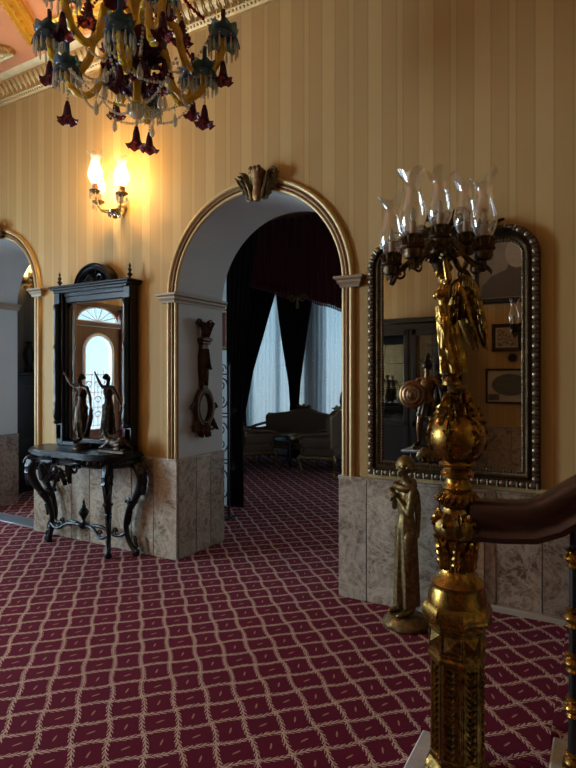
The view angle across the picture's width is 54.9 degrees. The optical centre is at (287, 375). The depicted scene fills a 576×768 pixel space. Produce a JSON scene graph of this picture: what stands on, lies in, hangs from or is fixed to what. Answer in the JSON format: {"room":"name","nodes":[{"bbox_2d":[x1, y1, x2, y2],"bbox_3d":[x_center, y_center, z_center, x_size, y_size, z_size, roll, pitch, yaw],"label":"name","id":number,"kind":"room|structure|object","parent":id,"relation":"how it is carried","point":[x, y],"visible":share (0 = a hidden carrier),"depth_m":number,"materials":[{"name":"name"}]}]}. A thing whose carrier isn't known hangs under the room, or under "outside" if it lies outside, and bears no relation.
{"room":"historic interior","nodes":[
{"label":"historic interior","id":0,"kind":"room"},
{"bbox_2d":[17,265,33,371],"bbox_3d":[-3.008,-0.775,9.838,0.200,4.950,5.350,0,0,30],"label":"wall","id":1,"kind":"structure","parent":0,"point":[25,316],"depth_m":8.13,"materials":[{"name":"paint"}]},
{"bbox_2d":[21,272,33,292],"bbox_3d":[-3.708,-1.482,8.108,0.282,0.571,0.467,0,0,19],"label":"wall sconce","id":2,"kind":"object","parent":1,"relation":"attached to","point":[30,284],"visible":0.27,"depth_m":7.99,"materials":[{"name":"gold metal"}]},
{"bbox_2d":[0,0,315,220],"bbox_3d":[0.082,-3.200,4.959,10.600,0.100,11.550,0,0,30],"label":"ceiling","id":3,"kind":"structure","parent":0,"point":[10,36],"depth_m":5.15,"materials":[{"name":"paint"}]},
{"bbox_2d":[0,44,9,55],"bbox_3d":[-3.294,-3.123,5.002,1.409,0.053,0.129,0,0,-30],"label":"trim","id":4,"kind":"structure","parent":3,"relation":"attached to","point":[2,47],"depth_m":5.30,"materials":[{"name":"paint"}]},
{"bbox_2d":[0,50,15,62],"bbox_3d":[-3.600,-3.123,5.877,2.109,0.053,0.128,0,0,30],"label":"trim","id":5,"kind":"structure","parent":3,"relation":"attached to","point":[3,57],"depth_m":5.40,"materials":[{"name":"paint"}]},
{"bbox_2d":[0,0,35,45],"bbox_3d":[-2.313,-3.116,4.522,0.180,0.069,1.409,0,0,-3],"label":"trim","id":6,"kind":"structure","parent":3,"relation":"attached to","point":[16,10],"depth_m":4.81,"materials":[{"name":"gold metal"}]},
{"bbox_2d":[52,0,125,31],"bbox_3d":[-0.477,-3.112,4.098,3.920,0.076,0.240,0,0,30],"label":"trim","id":7,"kind":"structure","parent":3,"relation":"attached to","point":[75,10],"depth_m":4.74,"materials":[{"name":"gold metal"}]},
{"bbox_2d":[31,0,239,155],"bbox_3d":[-0.874,-2.229,3.200,1.069,1.841,1.201,0,0,30],"label":"chandelier","id":8,"kind":"object","parent":3,"relation":"hanging from","point":[131,50],"visible":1,"depth_m":3.16,"materials":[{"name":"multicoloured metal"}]},
{"bbox_2d":[39,61,60,87],"bbox_3d":[-1.374,-1.747,3.200,0.123,0.139,0.134,0,0,30],"label":"flower","id":9,"kind":"object","parent":8,"relation":"on","point":[51,78],"depth_m":3.19,"materials":[{"name":"red glass"}]},
{"bbox_2d":[49,11,74,43],"bbox_3d":[-1.123,-1.747,2.767,0.130,0.139,0.127,0,0,30],"label":"flower","id":10,"kind":"object","parent":8,"relation":"on","point":[65,30],"depth_m":2.78,"materials":[{"name":"red glass"}]},
{"bbox_2d":[56,100,78,126],"bbox_3d":[-1.263,-1.507,3.177,0.123,0.139,0.134,0,0,30],"label":"flower","id":11,"kind":"object","parent":8,"relation":"on","point":[66,118],"depth_m":3.17,"materials":[{"name":"red glass"}]},
{"bbox_2d":[76,0,96,30],"bbox_3d":[-1.117,-2.035,3.110,0.135,0.154,0.147,0,0,30],"label":"flower","id":12,"kind":"object","parent":8,"relation":"on","point":[86,20],"depth_m":3.10,"materials":[{"name":"red glass"}]},
{"bbox_2d":[99,42,106,52],"bbox_3d":[-1.074,-2.035,3.366,0.134,0.154,0.146,0,0,30],"label":"flower","id":13,"kind":"object","parent":8,"relation":"on","point":[103,45],"depth_m":3.36,"materials":[{"name":"red glass"}]},
{"bbox_2d":[103,71,112,86],"bbox_3d":[-1.041,-1.750,3.228,0.109,0.125,0.119,0,0,30],"label":"flower","id":14,"kind":"object","parent":8,"relation":"on","point":[106,78],"depth_m":3.21,"materials":[{"name":"red glass"}]},
{"bbox_2d":[100,48,118,73],"bbox_3d":[-0.982,-1.750,3.069,0.117,0.125,0.114,0,0,30],"label":"flower","id":15,"kind":"object","parent":8,"relation":"on","point":[108,66],"depth_m":3.07,"materials":[{"name":"red glass"}]},
{"bbox_2d":[103,0,127,10],"bbox_3d":[-0.917,-2.035,2.944,0.146,0.154,0.142,0,0,30],"label":"flower","id":16,"kind":"object","parent":8,"relation":"on","point":[111,5],"depth_m":2.97,"materials":[{"name":"red glass"}]},
{"bbox_2d":[106,102,125,121],"bbox_3d":[-1.124,-1.747,3.633,0.123,0.139,0.134,0,0,30],"label":"flower","id":17,"kind":"object","parent":8,"relation":"on","point":[115,112],"depth_m":3.63,"materials":[{"name":"red glass"}]},
{"bbox_2d":[107,64,131,94],"bbox_3d":[-0.851,-1.507,2.811,0.131,0.139,0.127,0,0,30],"label":"flower","id":18,"kind":"object","parent":8,"relation":"on","point":[119,85],"depth_m":2.81,"materials":[{"name":"red glass"}]},
{"bbox_2d":[120,80,132,95],"bbox_3d":[-0.951,-1.714,3.264,0.097,0.116,0.106,0,0,30],"label":"flower","id":19,"kind":"object","parent":8,"relation":"on","point":[131,92],"depth_m":3.30,"materials":[{"name":"red glass"}]},
{"bbox_2d":[124,68,136,81],"bbox_3d":[-0.890,-1.714,3.101,0.106,0.116,0.103,0,0,30],"label":"flower","id":20,"kind":"object","parent":8,"relation":"on","point":[132,75],"depth_m":3.12,"materials":[{"name":"red glass"}]},
{"bbox_2d":[125,126,147,151],"bbox_3d":[-0.874,-1.372,3.200,0.132,0.139,0.114,0,0,30],"label":"flower","id":21,"kind":"object","parent":8,"relation":"on","point":[136,144],"depth_m":3.19,"materials":[{"name":"red glass"}]},
{"bbox_2d":[132,45,148,70],"bbox_3d":[-0.815,-1.750,3.041,0.120,0.125,0.104,0,0,30],"label":"flower","id":22,"kind":"object","parent":8,"relation":"on","point":[138,63],"depth_m":3.06,"materials":[{"name":"red glass"}]},
{"bbox_2d":[138,63,155,84],"bbox_3d":[-0.797,-1.714,3.136,0.108,0.116,0.094,0,0,30],"label":"flower","id":23,"kind":"object","parent":8,"relation":"on","point":[147,78],"depth_m":3.13,"materials":[{"name":"red glass"}]},
{"bbox_2d":[141,82,152,98],"bbox_3d":[-0.857,-1.714,3.299,0.102,0.116,0.104,0,0,30],"label":"flower","id":24,"kind":"object","parent":8,"relation":"on","point":[145,93],"depth_m":3.29,"materials":[{"name":"red glass"}]},
{"bbox_2d":[140,132,159,155],"bbox_3d":[-0.896,-1.507,3.589,0.123,0.139,0.132,0,0,30],"label":"flower","id":25,"kind":"object","parent":8,"relation":"on","point":[151,149],"depth_m":3.58,"materials":[{"name":"red glass"}]},
{"bbox_2d":[145,72,162,93],"bbox_3d":[-0.780,-1.714,3.235,0.104,0.116,0.102,0,0,30],"label":"flower","id":26,"kind":"object","parent":8,"relation":"on","point":[154,86],"depth_m":3.22,"materials":[{"name":"red glass"}]},
{"bbox_2d":[154,80,169,96],"bbox_3d":[-0.765,-1.750,3.331,0.113,0.125,0.116,0,0,30],"label":"flower","id":27,"kind":"object","parent":8,"relation":"on","point":[161,90],"depth_m":3.32,"materials":[{"name":"red glass"}]},
{"bbox_2d":[150,11,174,43],"bbox_3d":[-0.624,-1.747,2.767,0.131,0.139,0.122,0,0,30],"label":"flower","id":28,"kind":"object","parent":8,"relation":"on","point":[161,33],"depth_m":2.77,"materials":[{"name":"red glass"}]},
{"bbox_2d":[152,4,176,21],"bbox_3d":[-0.674,-2.035,3.034,0.148,0.154,0.129,0,0,30],"label":"flower","id":29,"kind":"object","parent":8,"relation":"on","point":[170,16],"depth_m":3.04,"materials":[{"name":"red glass"}]},
{"bbox_2d":[154,59,174,82],"bbox_3d":[-0.706,-1.750,3.171,0.116,0.125,0.113,0,0,30],"label":"flower","id":30,"kind":"object","parent":8,"relation":"on","point":[165,74],"depth_m":3.19,"materials":[{"name":"red glass"}]},
{"bbox_2d":[171,20,193,48],"bbox_3d":[-0.630,-2.035,3.290,0.144,0.154,0.140,0,0,30],"label":"flower","id":31,"kind":"object","parent":8,"relation":"on","point":[182,29],"depth_m":3.28,"materials":[{"name":"red glass"}]},
{"bbox_2d":[183,101,200,121],"bbox_3d":[-0.624,-1.747,3.633,0.130,0.139,0.127,0,0,30],"label":"flower","id":32,"kind":"object","parent":8,"relation":"on","point":[192,115],"depth_m":3.62,"materials":[{"name":"red glass"}]},
{"bbox_2d":[194,104,214,130],"bbox_3d":[-0.484,-1.507,3.223,0.131,0.139,0.123,0,0,30],"label":"flower","id":33,"kind":"object","parent":8,"relation":"on","point":[204,123],"depth_m":3.21,"materials":[{"name":"red glass"}]},
{"bbox_2d":[212,61,233,87],"bbox_3d":[-0.374,-1.747,3.200,0.131,0.139,0.122,0,0,30],"label":"flower","id":34,"kind":"object","parent":8,"relation":"on","point":[222,80],"depth_m":3.19,"materials":[{"name":"red glass"}]},
{"bbox_2d":[250,213,341,311],"bbox_3d":[0.100,-2.064,10.495,4.450,1.912,0.193,0,0,30],"label":"valance","id":35,"kind":"object","parent":3,"relation":"hanging from","point":[299,255],"visible":0.37,"depth_m":10.45,"materials":[{"name":"red fabric"}]},
{"bbox_2d":[0,454,430,767],"bbox_3d":[0.082,1.650,4.959,10.600,0.100,11.350,0,0,30],"label":"floor","id":36,"kind":"structure","parent":0,"point":[244,649],"depth_m":3.19,"materials":[{"name":"carpet"}]},
{"bbox_2d":[17,372,33,492],"bbox_3d":[-3.697,0.772,7.912,0.478,1.655,0.920,0,0,30],"label":"tall cabinet","id":37,"kind":"object","parent":36,"relation":"on","point":[25,380],"visible":0.12,"depth_m":7.61,"materials":[{"name":"brown wood"}]},
{"bbox_2d":[22,342,33,371],"bbox_3d":[-3.696,-0.272,7.923,0.180,0.430,0.180,0,0,30],"label":"vase","id":38,"kind":"object","parent":37,"relation":"on","point":[28,352],"visible":0.89,"depth_m":7.87,"materials":[{"name":"black ceramic"}]},
{"bbox_2d":[23,443,147,558],"bbox_3d":[-1.960,1.139,5.101,1.496,0.923,0.438,0,0,30],"label":"console table","id":39,"kind":"object","parent":36,"relation":"on","point":[41,458],"visible":1,"depth_m":4.95,"materials":[{"name":"brown wood"}]},
{"bbox_2d":[63,371,92,449],"bbox_3d":[-1.919,0.313,5.156,0.421,0.726,0.170,0,0,30],"label":"bronze figurine","id":40,"kind":"object","parent":39,"relation":"on","point":[82,424],"visible":1,"depth_m":5.10,"materials":[{"name":"brown metal"}]},
{"bbox_2d":[48,263,141,450],"bbox_3d":[-1.831,-0.193,5.238,1.075,1.740,0.190,0,0,30],"label":"mirror","id":41,"kind":"object","parent":39,"relation":"on","point":[96,316],"visible":1,"depth_m":5.25,"materials":[{"name":"brown wood"}]},
{"bbox_2d":[70,299,123,440],"bbox_3d":[-1.810,-0.051,5.274,0.773,1.332,0.004,0,0,30],"label":"mirror glass","id":42,"kind":"object","parent":41,"relation":"attached to","point":[96,327],"depth_m":5.26,"materials":[{"name":"white"}]},
{"bbox_2d":[98,429,133,454],"bbox_3d":[-1.524,0.578,4.903,0.356,0.197,0.148,0,0,30],"label":"figurine","id":43,"kind":"object","parent":39,"relation":"on","point":[120,445],"visible":1,"depth_m":4.86,"materials":[{"name":"brown metal"}]},
{"bbox_2d":[222,362,236,520],"bbox_3d":[-0.836,0.724,6.317,0.621,1.753,0.280,0,0,30],"label":"screen","id":44,"kind":"object","parent":36,"relation":"on","point":[228,363],"visible":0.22,"depth_m":6.21,"materials":[{"name":"black metal"}]},
{"bbox_2d":[243,423,277,470],"bbox_3d":[-0.635,1.180,9.610,0.698,0.840,0.861,0,0,-24],"label":"armchair","id":45,"kind":"object","parent":36,"relation":"on","point":[254,443],"visible":0.65,"depth_m":9.25,"materials":[{"name":"beige fabric"}]},
{"bbox_2d":[274,437,299,470],"bbox_3d":[0.038,1.325,9.387,0.560,0.531,0.557,0,0,30],"label":"coffee table","id":46,"kind":"object","parent":36,"relation":"on","point":[289,459],"visible":0.8,"depth_m":9.34,"materials":[{"name":"brown wood"}]},
{"bbox_2d":[288,433,297,440],"bbox_3d":[0.104,1.002,9.199,0.220,0.115,0.220,0,0,30],"label":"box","id":47,"kind":"object","parent":46,"relation":"on","point":[293,437],"visible":0.84,"depth_m":9.12,"materials":[{"name":"gold metal"}]},
{"bbox_2d":[250,404,331,468],"bbox_3d":[0.194,1.060,10.247,1.740,1.080,0.698,0,0,30],"label":"settee","id":48,"kind":"object","parent":36,"relation":"on","point":[304,419],"visible":0.33,"depth_m":10.40,"materials":[{"name":"beige fabric"}]},
{"bbox_2d":[276,293,311,457],"bbox_3d":[0.139,-0.265,10.675,0.920,3.670,0.090,0,0,30],"label":"drape","id":49,"kind":"object","parent":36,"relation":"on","point":[293,322],"visible":0.62,"depth_m":10.68,"materials":[{"name":"black fabric"}]},
{"bbox_2d":[295,405,341,479],"bbox_3d":[0.592,1.035,9.012,0.698,1.130,0.861,0,0,26],"label":"armchair","id":50,"kind":"object","parent":36,"relation":"on","point":[328,445],"visible":0.93,"depth_m":8.72,"materials":[{"name":"beige fabric"}]},
{"bbox_2d":[339,392,341,406],"bbox_3d":[1.153,0.891,9.576,0.570,1.418,0.508,0,0,30],"label":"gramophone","id":51,"kind":"object","parent":36,"relation":"on","point":[340,400],"visible":0.03,"depth_m":9.68,"materials":[{"name":"brown metal"}]},
{"bbox_2d":[382,455,428,634],"bbox_3d":[0.759,1.056,3.568,0.297,1.087,0.300,0,0,30],"label":"statue","id":52,"kind":"object","parent":36,"relation":"on","point":[403,617],"visible":1,"depth_m":3.51,"materials":[{"name":"gold metal"}]},
{"bbox_2d":[404,604,568,767],"bbox_3d":[2.206,0.879,1.977,3.218,1.437,1.766,0,0,30],"label":"carpet","id":53,"kind":"structure","parent":36,"relation":"on","point":[526,681],"depth_m":2.55,"materials":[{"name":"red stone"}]},
{"bbox_2d":[422,385,492,767],"bbox_3d":[0.624,0.759,2.047,0.248,1.451,0.247,0,0,27],"label":"newel post","id":54,"kind":"object","parent":53,"relation":"on","point":[458,611],"visible":0.98,"depth_m":1.98,"materials":[{"name":"gold metal"}]},
{"bbox_2d":[378,170,497,384],"bbox_3d":[0.547,-0.371,2.061,0.383,0.809,0.295,0,0,-11],"label":"candelabra","id":55,"kind":"object","parent":54,"relation":"on","point":[460,303],"visible":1,"depth_m":2.01,"materials":[{"name":"gold metal"}]},
{"bbox_2d":[381,251,402,275],"bbox_3d":[0.397,-0.427,2.127,0.084,0.085,0.084,0,0,30],"label":"candle cup","id":56,"kind":"object","parent":55,"relation":"on","point":[391,261],"depth_m":2.10,"materials":[{"name":"brown metal"}]},
{"bbox_2d":[389,241,394,251],"bbox_3d":[0.397,-0.493,2.127,0.023,0.046,0.023,0,0,30],"label":"candle","id":57,"kind":"object","parent":55,"relation":"on","point":[391,243],"depth_m":2.12,"materials":[{"name":"beige wax"}]},
{"bbox_2d":[401,233,424,259],"bbox_3d":[0.439,-0.453,1.948,0.084,0.085,0.084,0,0,30],"label":"candle cup","id":58,"kind":"object","parent":55,"relation":"on","point":[413,245],"depth_m":1.92,"materials":[{"name":"brown metal"}]},
{"bbox_2d":[410,221,415,232],"bbox_3d":[0.439,-0.518,1.948,0.023,0.046,0.023,0,0,30],"label":"candle","id":59,"kind":"object","parent":55,"relation":"on","point":[413,223],"depth_m":1.94,"materials":[{"name":"beige wax"}]},
{"bbox_2d":[428,223,451,244],"bbox_3d":[0.561,-0.512,2.050,0.084,0.085,0.084,0,0,30],"label":"candle cup","id":60,"kind":"object","parent":55,"relation":"on","point":[439,233],"depth_m":2.02,"materials":[{"name":"brown metal"}]},
{"bbox_2d":[437,213,442,223],"bbox_3d":[0.561,-0.578,2.050,0.023,0.046,0.023,0,0,30],"label":"candle","id":61,"kind":"object","parent":55,"relation":"on","point":[439,215],"depth_m":2.04,"materials":[{"name":"beige wax"}]},
{"bbox_2d":[455,231,476,255],"bbox_3d":[0.680,-0.502,2.121,0.084,0.085,0.084,0,0,30],"label":"candle cup","id":62,"kind":"object","parent":55,"relation":"on","point":[465,238],"depth_m":2.09,"materials":[{"name":"brown metal"}]},
{"bbox_2d":[463,221,468,230],"bbox_3d":[0.680,-0.568,2.121,0.023,0.046,0.023,0,0,30],"label":"candle","id":63,"kind":"object","parent":55,"relation":"on","point":[465,223],"depth_m":2.11,"materials":[{"name":"beige wax"}]},
{"bbox_2d":[472,235,495,260],"bbox_3d":[0.705,-0.458,1.998,0.084,0.085,0.084,0,0,30],"label":"candle cup","id":64,"kind":"object","parent":55,"relation":"on","point":[483,245],"depth_m":1.97,"materials":[{"name":"brown metal"}]},
{"bbox_2d":[481,224,486,234],"bbox_3d":[0.705,-0.523,1.998,0.023,0.046,0.023,0,0,30],"label":"candle","id":65,"kind":"object","parent":55,"relation":"on","point":[483,226],"depth_m":1.99,"materials":[{"name":"beige wax"}]},
{"bbox_2d":[470,474,575,544],"bbox_3d":[1.529,0.091,1.532,1.974,1.117,0.116,0,0,30],"label":"handrail","id":66,"kind":"object","parent":54,"relation":"attached to","point":[550,515],"visible":0.98,"depth_m":1.89,"materials":[{"name":"brown wood"}]},
{"bbox_2d":[562,531,575,767],"bbox_3d":[0.957,0.909,1.858,0.070,0.834,0.070,0,0,30],"label":"baluster","id":67,"kind":"object","parent":53,"relation":"on","point":[569,759],"visible":1,"depth_m":1.85,"materials":[{"name":"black metal"}]},
{"bbox_2d":[222,276,226,504],"bbox_3d":[0.728,-0.775,6.093,10.000,4.750,0.140,0,0,30],"label":"wall partition","id":68,"kind":"structure","parent":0,"point":[224,352],"depth_m":6.88,"materials":[{"name":"paint"}]},
{"bbox_2d":[222,309,226,349],"bbox_3d":[-1.038,-0.570,6.993,0.720,0.500,0.032,0,0,30],"label":"picture frame","id":69,"kind":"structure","parent":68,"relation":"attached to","point":[224,342],"depth_m":6.86,"materials":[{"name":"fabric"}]},
{"bbox_2d":[0,0,575,493],"bbox_3d":[-0.061,-0.825,4.707,10.200,4.850,0.670,0,0,30],"label":"wall","id":70,"kind":"structure","parent":0,"point":[341,97],"depth_m":4.18,"materials":[{"name":"paint"}]},
{"bbox_2d":[0,433,18,506],"bbox_3d":[-3.987,1.161,6.924,0.984,0.878,0.704,0,0,30],"label":"trim","id":71,"kind":"structure","parent":70,"relation":"attached to","point":[8,442],"depth_m":6.87,"materials":[{"name":"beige stone"}]},
{"bbox_2d":[0,512,33,527],"bbox_3d":[-3.126,1.592,6.206,1.290,0.016,0.220,0,0,30],"label":"trim","id":72,"kind":"structure","parent":70,"relation":"attached to","point":[4,517],"depth_m":6.08,"materials":[{"name":"stone"}]},
{"bbox_2d":[0,229,41,444],"bbox_3d":[-3.194,-0.433,6.087,1.474,2.347,0.037,0,0,30],"label":"trim","id":73,"kind":"structure","parent":70,"relation":"attached to","point":[13,236],"depth_m":5.74,"materials":[{"name":"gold metal"}]},
{"bbox_2d":[0,287,46,310],"bbox_3d":[-3.035,-0.860,6.367,1.640,0.080,0.770,0,0,30],"label":"trim","id":74,"kind":"structure","parent":70,"relation":"attached to","point":[34,292],"depth_m":5.74,"materials":[{"name":"beige paint"}]},
{"bbox_2d":[89,169,128,218],"bbox_3d":[-1.608,-1.732,5.033,0.467,0.571,0.282,0,0,18],"label":"wall sconce","id":75,"kind":"object","parent":70,"relation":"attached to","point":[121,204],"visible":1,"depth_m":5.01,"materials":[{"name":"gold metal"}]},
{"bbox_2d":[34,450,224,560],"bbox_3d":[-1.642,1.161,5.588,1.968,0.878,0.704,0,0,30],"label":"marble wainscoting","id":76,"kind":"structure","parent":70,"relation":"attached to","point":[180,514],"depth_m":5.09,"materials":[{"name":"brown stone"}]},
{"bbox_2d":[0,0,277,108],"bbox_3d":[-1.402,-3.040,2.353,10.000,0.220,4.750,0,0,30],"label":"trim","id":77,"kind":"structure","parent":70,"relation":"attached to","point":[18,83],"depth_m":5.26,"materials":[{"name":"paint"}]},
{"bbox_2d":[177,303,178,458],"bbox_3d":[-0.280,0.050,4.454,1.602,1.380,0.024,0,0,30],"label":"trim","id":78,"kind":"structure","parent":70,"relation":"attached to","point":[177,303],"depth_m":4.84,"materials":[{"name":"brown metal"}]},
{"bbox_2d":[190,318,218,437],"bbox_3d":[-0.757,0.020,5.115,0.099,1.090,0.408,0,0,30],"label":"wall mirror","id":79,"kind":"object","parent":70,"relation":"attached to","point":[204,406],"visible":1,"depth_m":5.09,"materials":[{"name":"brown wood"}]},
{"bbox_2d":[201,394,209,420],"bbox_3d":[-0.777,0.290,5.127,0.006,0.290,0.202,0,0,30],"label":"mirror glass","id":80,"kind":"object","parent":79,"relation":"attached to","point":[205,402],"depth_m":5.14,"materials":[{"name":"white mirror"}]},
{"bbox_2d":[235,164,278,201],"bbox_3d":[-0.242,-1.497,4.330,0.390,0.270,0.110,0,0,30],"label":"crest","id":81,"kind":"object","parent":70,"relation":"attached to","point":[254,192],"visible":1,"depth_m":4.30,"materials":[{"name":"gold metal"}]},
{"bbox_2d":[155,274,365,310],"bbox_3d":[-0.133,-0.680,4.713,1.940,0.080,0.770,0,0,30],"label":"trim","id":82,"kind":"structure","parent":70,"relation":"attached to","point":[354,280],"depth_m":4.83,"materials":[{"name":"beige paint"}]},
{"bbox_2d":[167,177,354,478],"bbox_3d":[-0.292,-0.418,4.434,1.774,2.317,0.037,0,0,30],"label":"trim","id":83,"kind":"structure","parent":70,"relation":"attached to","point":[294,189],"depth_m":4.18,"materials":[{"name":"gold metal"}]},
{"bbox_2d":[338,474,484,612],"bbox_3d":[0.980,1.161,4.095,1.024,0.878,0.704,0,0,30],"label":"marble wainscoting","id":84,"kind":"structure","parent":70,"relation":"attached to","point":[367,517],"depth_m":3.90,"materials":[{"name":"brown stone"}]},
{"bbox_2d":[367,207,540,489],"bbox_3d":[1.038,-0.200,3.626,1.113,1.790,0.112,0,0,30],"label":"wall mirror","id":85,"kind":"object","parent":70,"relation":"attached to","point":[503,380],"visible":0.76,"depth_m":3.58,"materials":[{"name":"silver metal"}]},
{"bbox_2d":[383,242,521,470],"bbox_3d":[1.059,-0.128,3.663,0.905,1.437,0.004,0,0,30],"label":"mirror glass","id":86,"kind":"object","parent":85,"relation":"attached to","point":[413,387],"depth_m":3.69,"materials":[{"name":"white"}]},
{"bbox_2d":[484,489,569,617],"bbox_3d":[2.686,1.161,2.741,3.280,0.878,0.040,0,0,30],"label":"trim","id":87,"kind":"structure","parent":70,"relation":"attached to","point":[528,577],"depth_m":3.41,"materials":[{"name":"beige stone"}]},
{"bbox_2d":[278,305,341,459],"bbox_3d":[2.792,-0.825,9.717,10.400,4.850,0.200,0,0,30],"label":"wall","id":88,"kind":"structure","parent":0,"point":[310,376],"depth_m":10.94,"materials":[{"name":"paint"}]},
{"bbox_2d":[243,284,274,425],"bbox_3d":[-0.880,-0.290,11.371,1.480,3.720,0.090,0,0,30],"label":"drape","id":89,"kind":"object","parent":88,"relation":"hanging from","point":[260,302],"visible":0.25,"depth_m":11.26,"materials":[{"name":"black fabric"}]},
{"bbox_2d":[246,295,307,454],"bbox_3d":[-0.304,-0.165,11.250,1.600,3.470,0.060,0,0,30],"label":"sheer curtain","id":90,"kind":"object","parent":88,"relation":"hanging from","point":[269,389],"visible":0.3,"depth_m":11.26,"materials":[{"name":"white fabric"}]},
{"bbox_2d":[312,301,341,458],"bbox_3d":[1.173,-0.165,10.409,1.600,3.470,0.060,0,0,30],"label":"sheer curtain","id":91,"kind":"object","parent":88,"relation":"hanging from","point":[326,321],"visible":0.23,"depth_m":10.66,"materials":[{"name":"white fabric"}]},
{"bbox_3d":[0.468,-2.020,6.092,3.170,0.080,0.120,0,0,30],"label":"curtain rod","id":92,"kind":"object","parent":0,"visible":0},
{"bbox_2d":[226,228,258,507],"bbox_3d":[-0.523,-0.220,6.633,0.510,3.600,0.051,0,0,30],"label":"portiere","id":93,"kind":"object","parent":92,"relation":"hanging from","point":[239,274],"visible":0.73,"depth_m":6.68,"materials":[{"name":"black fabric"}]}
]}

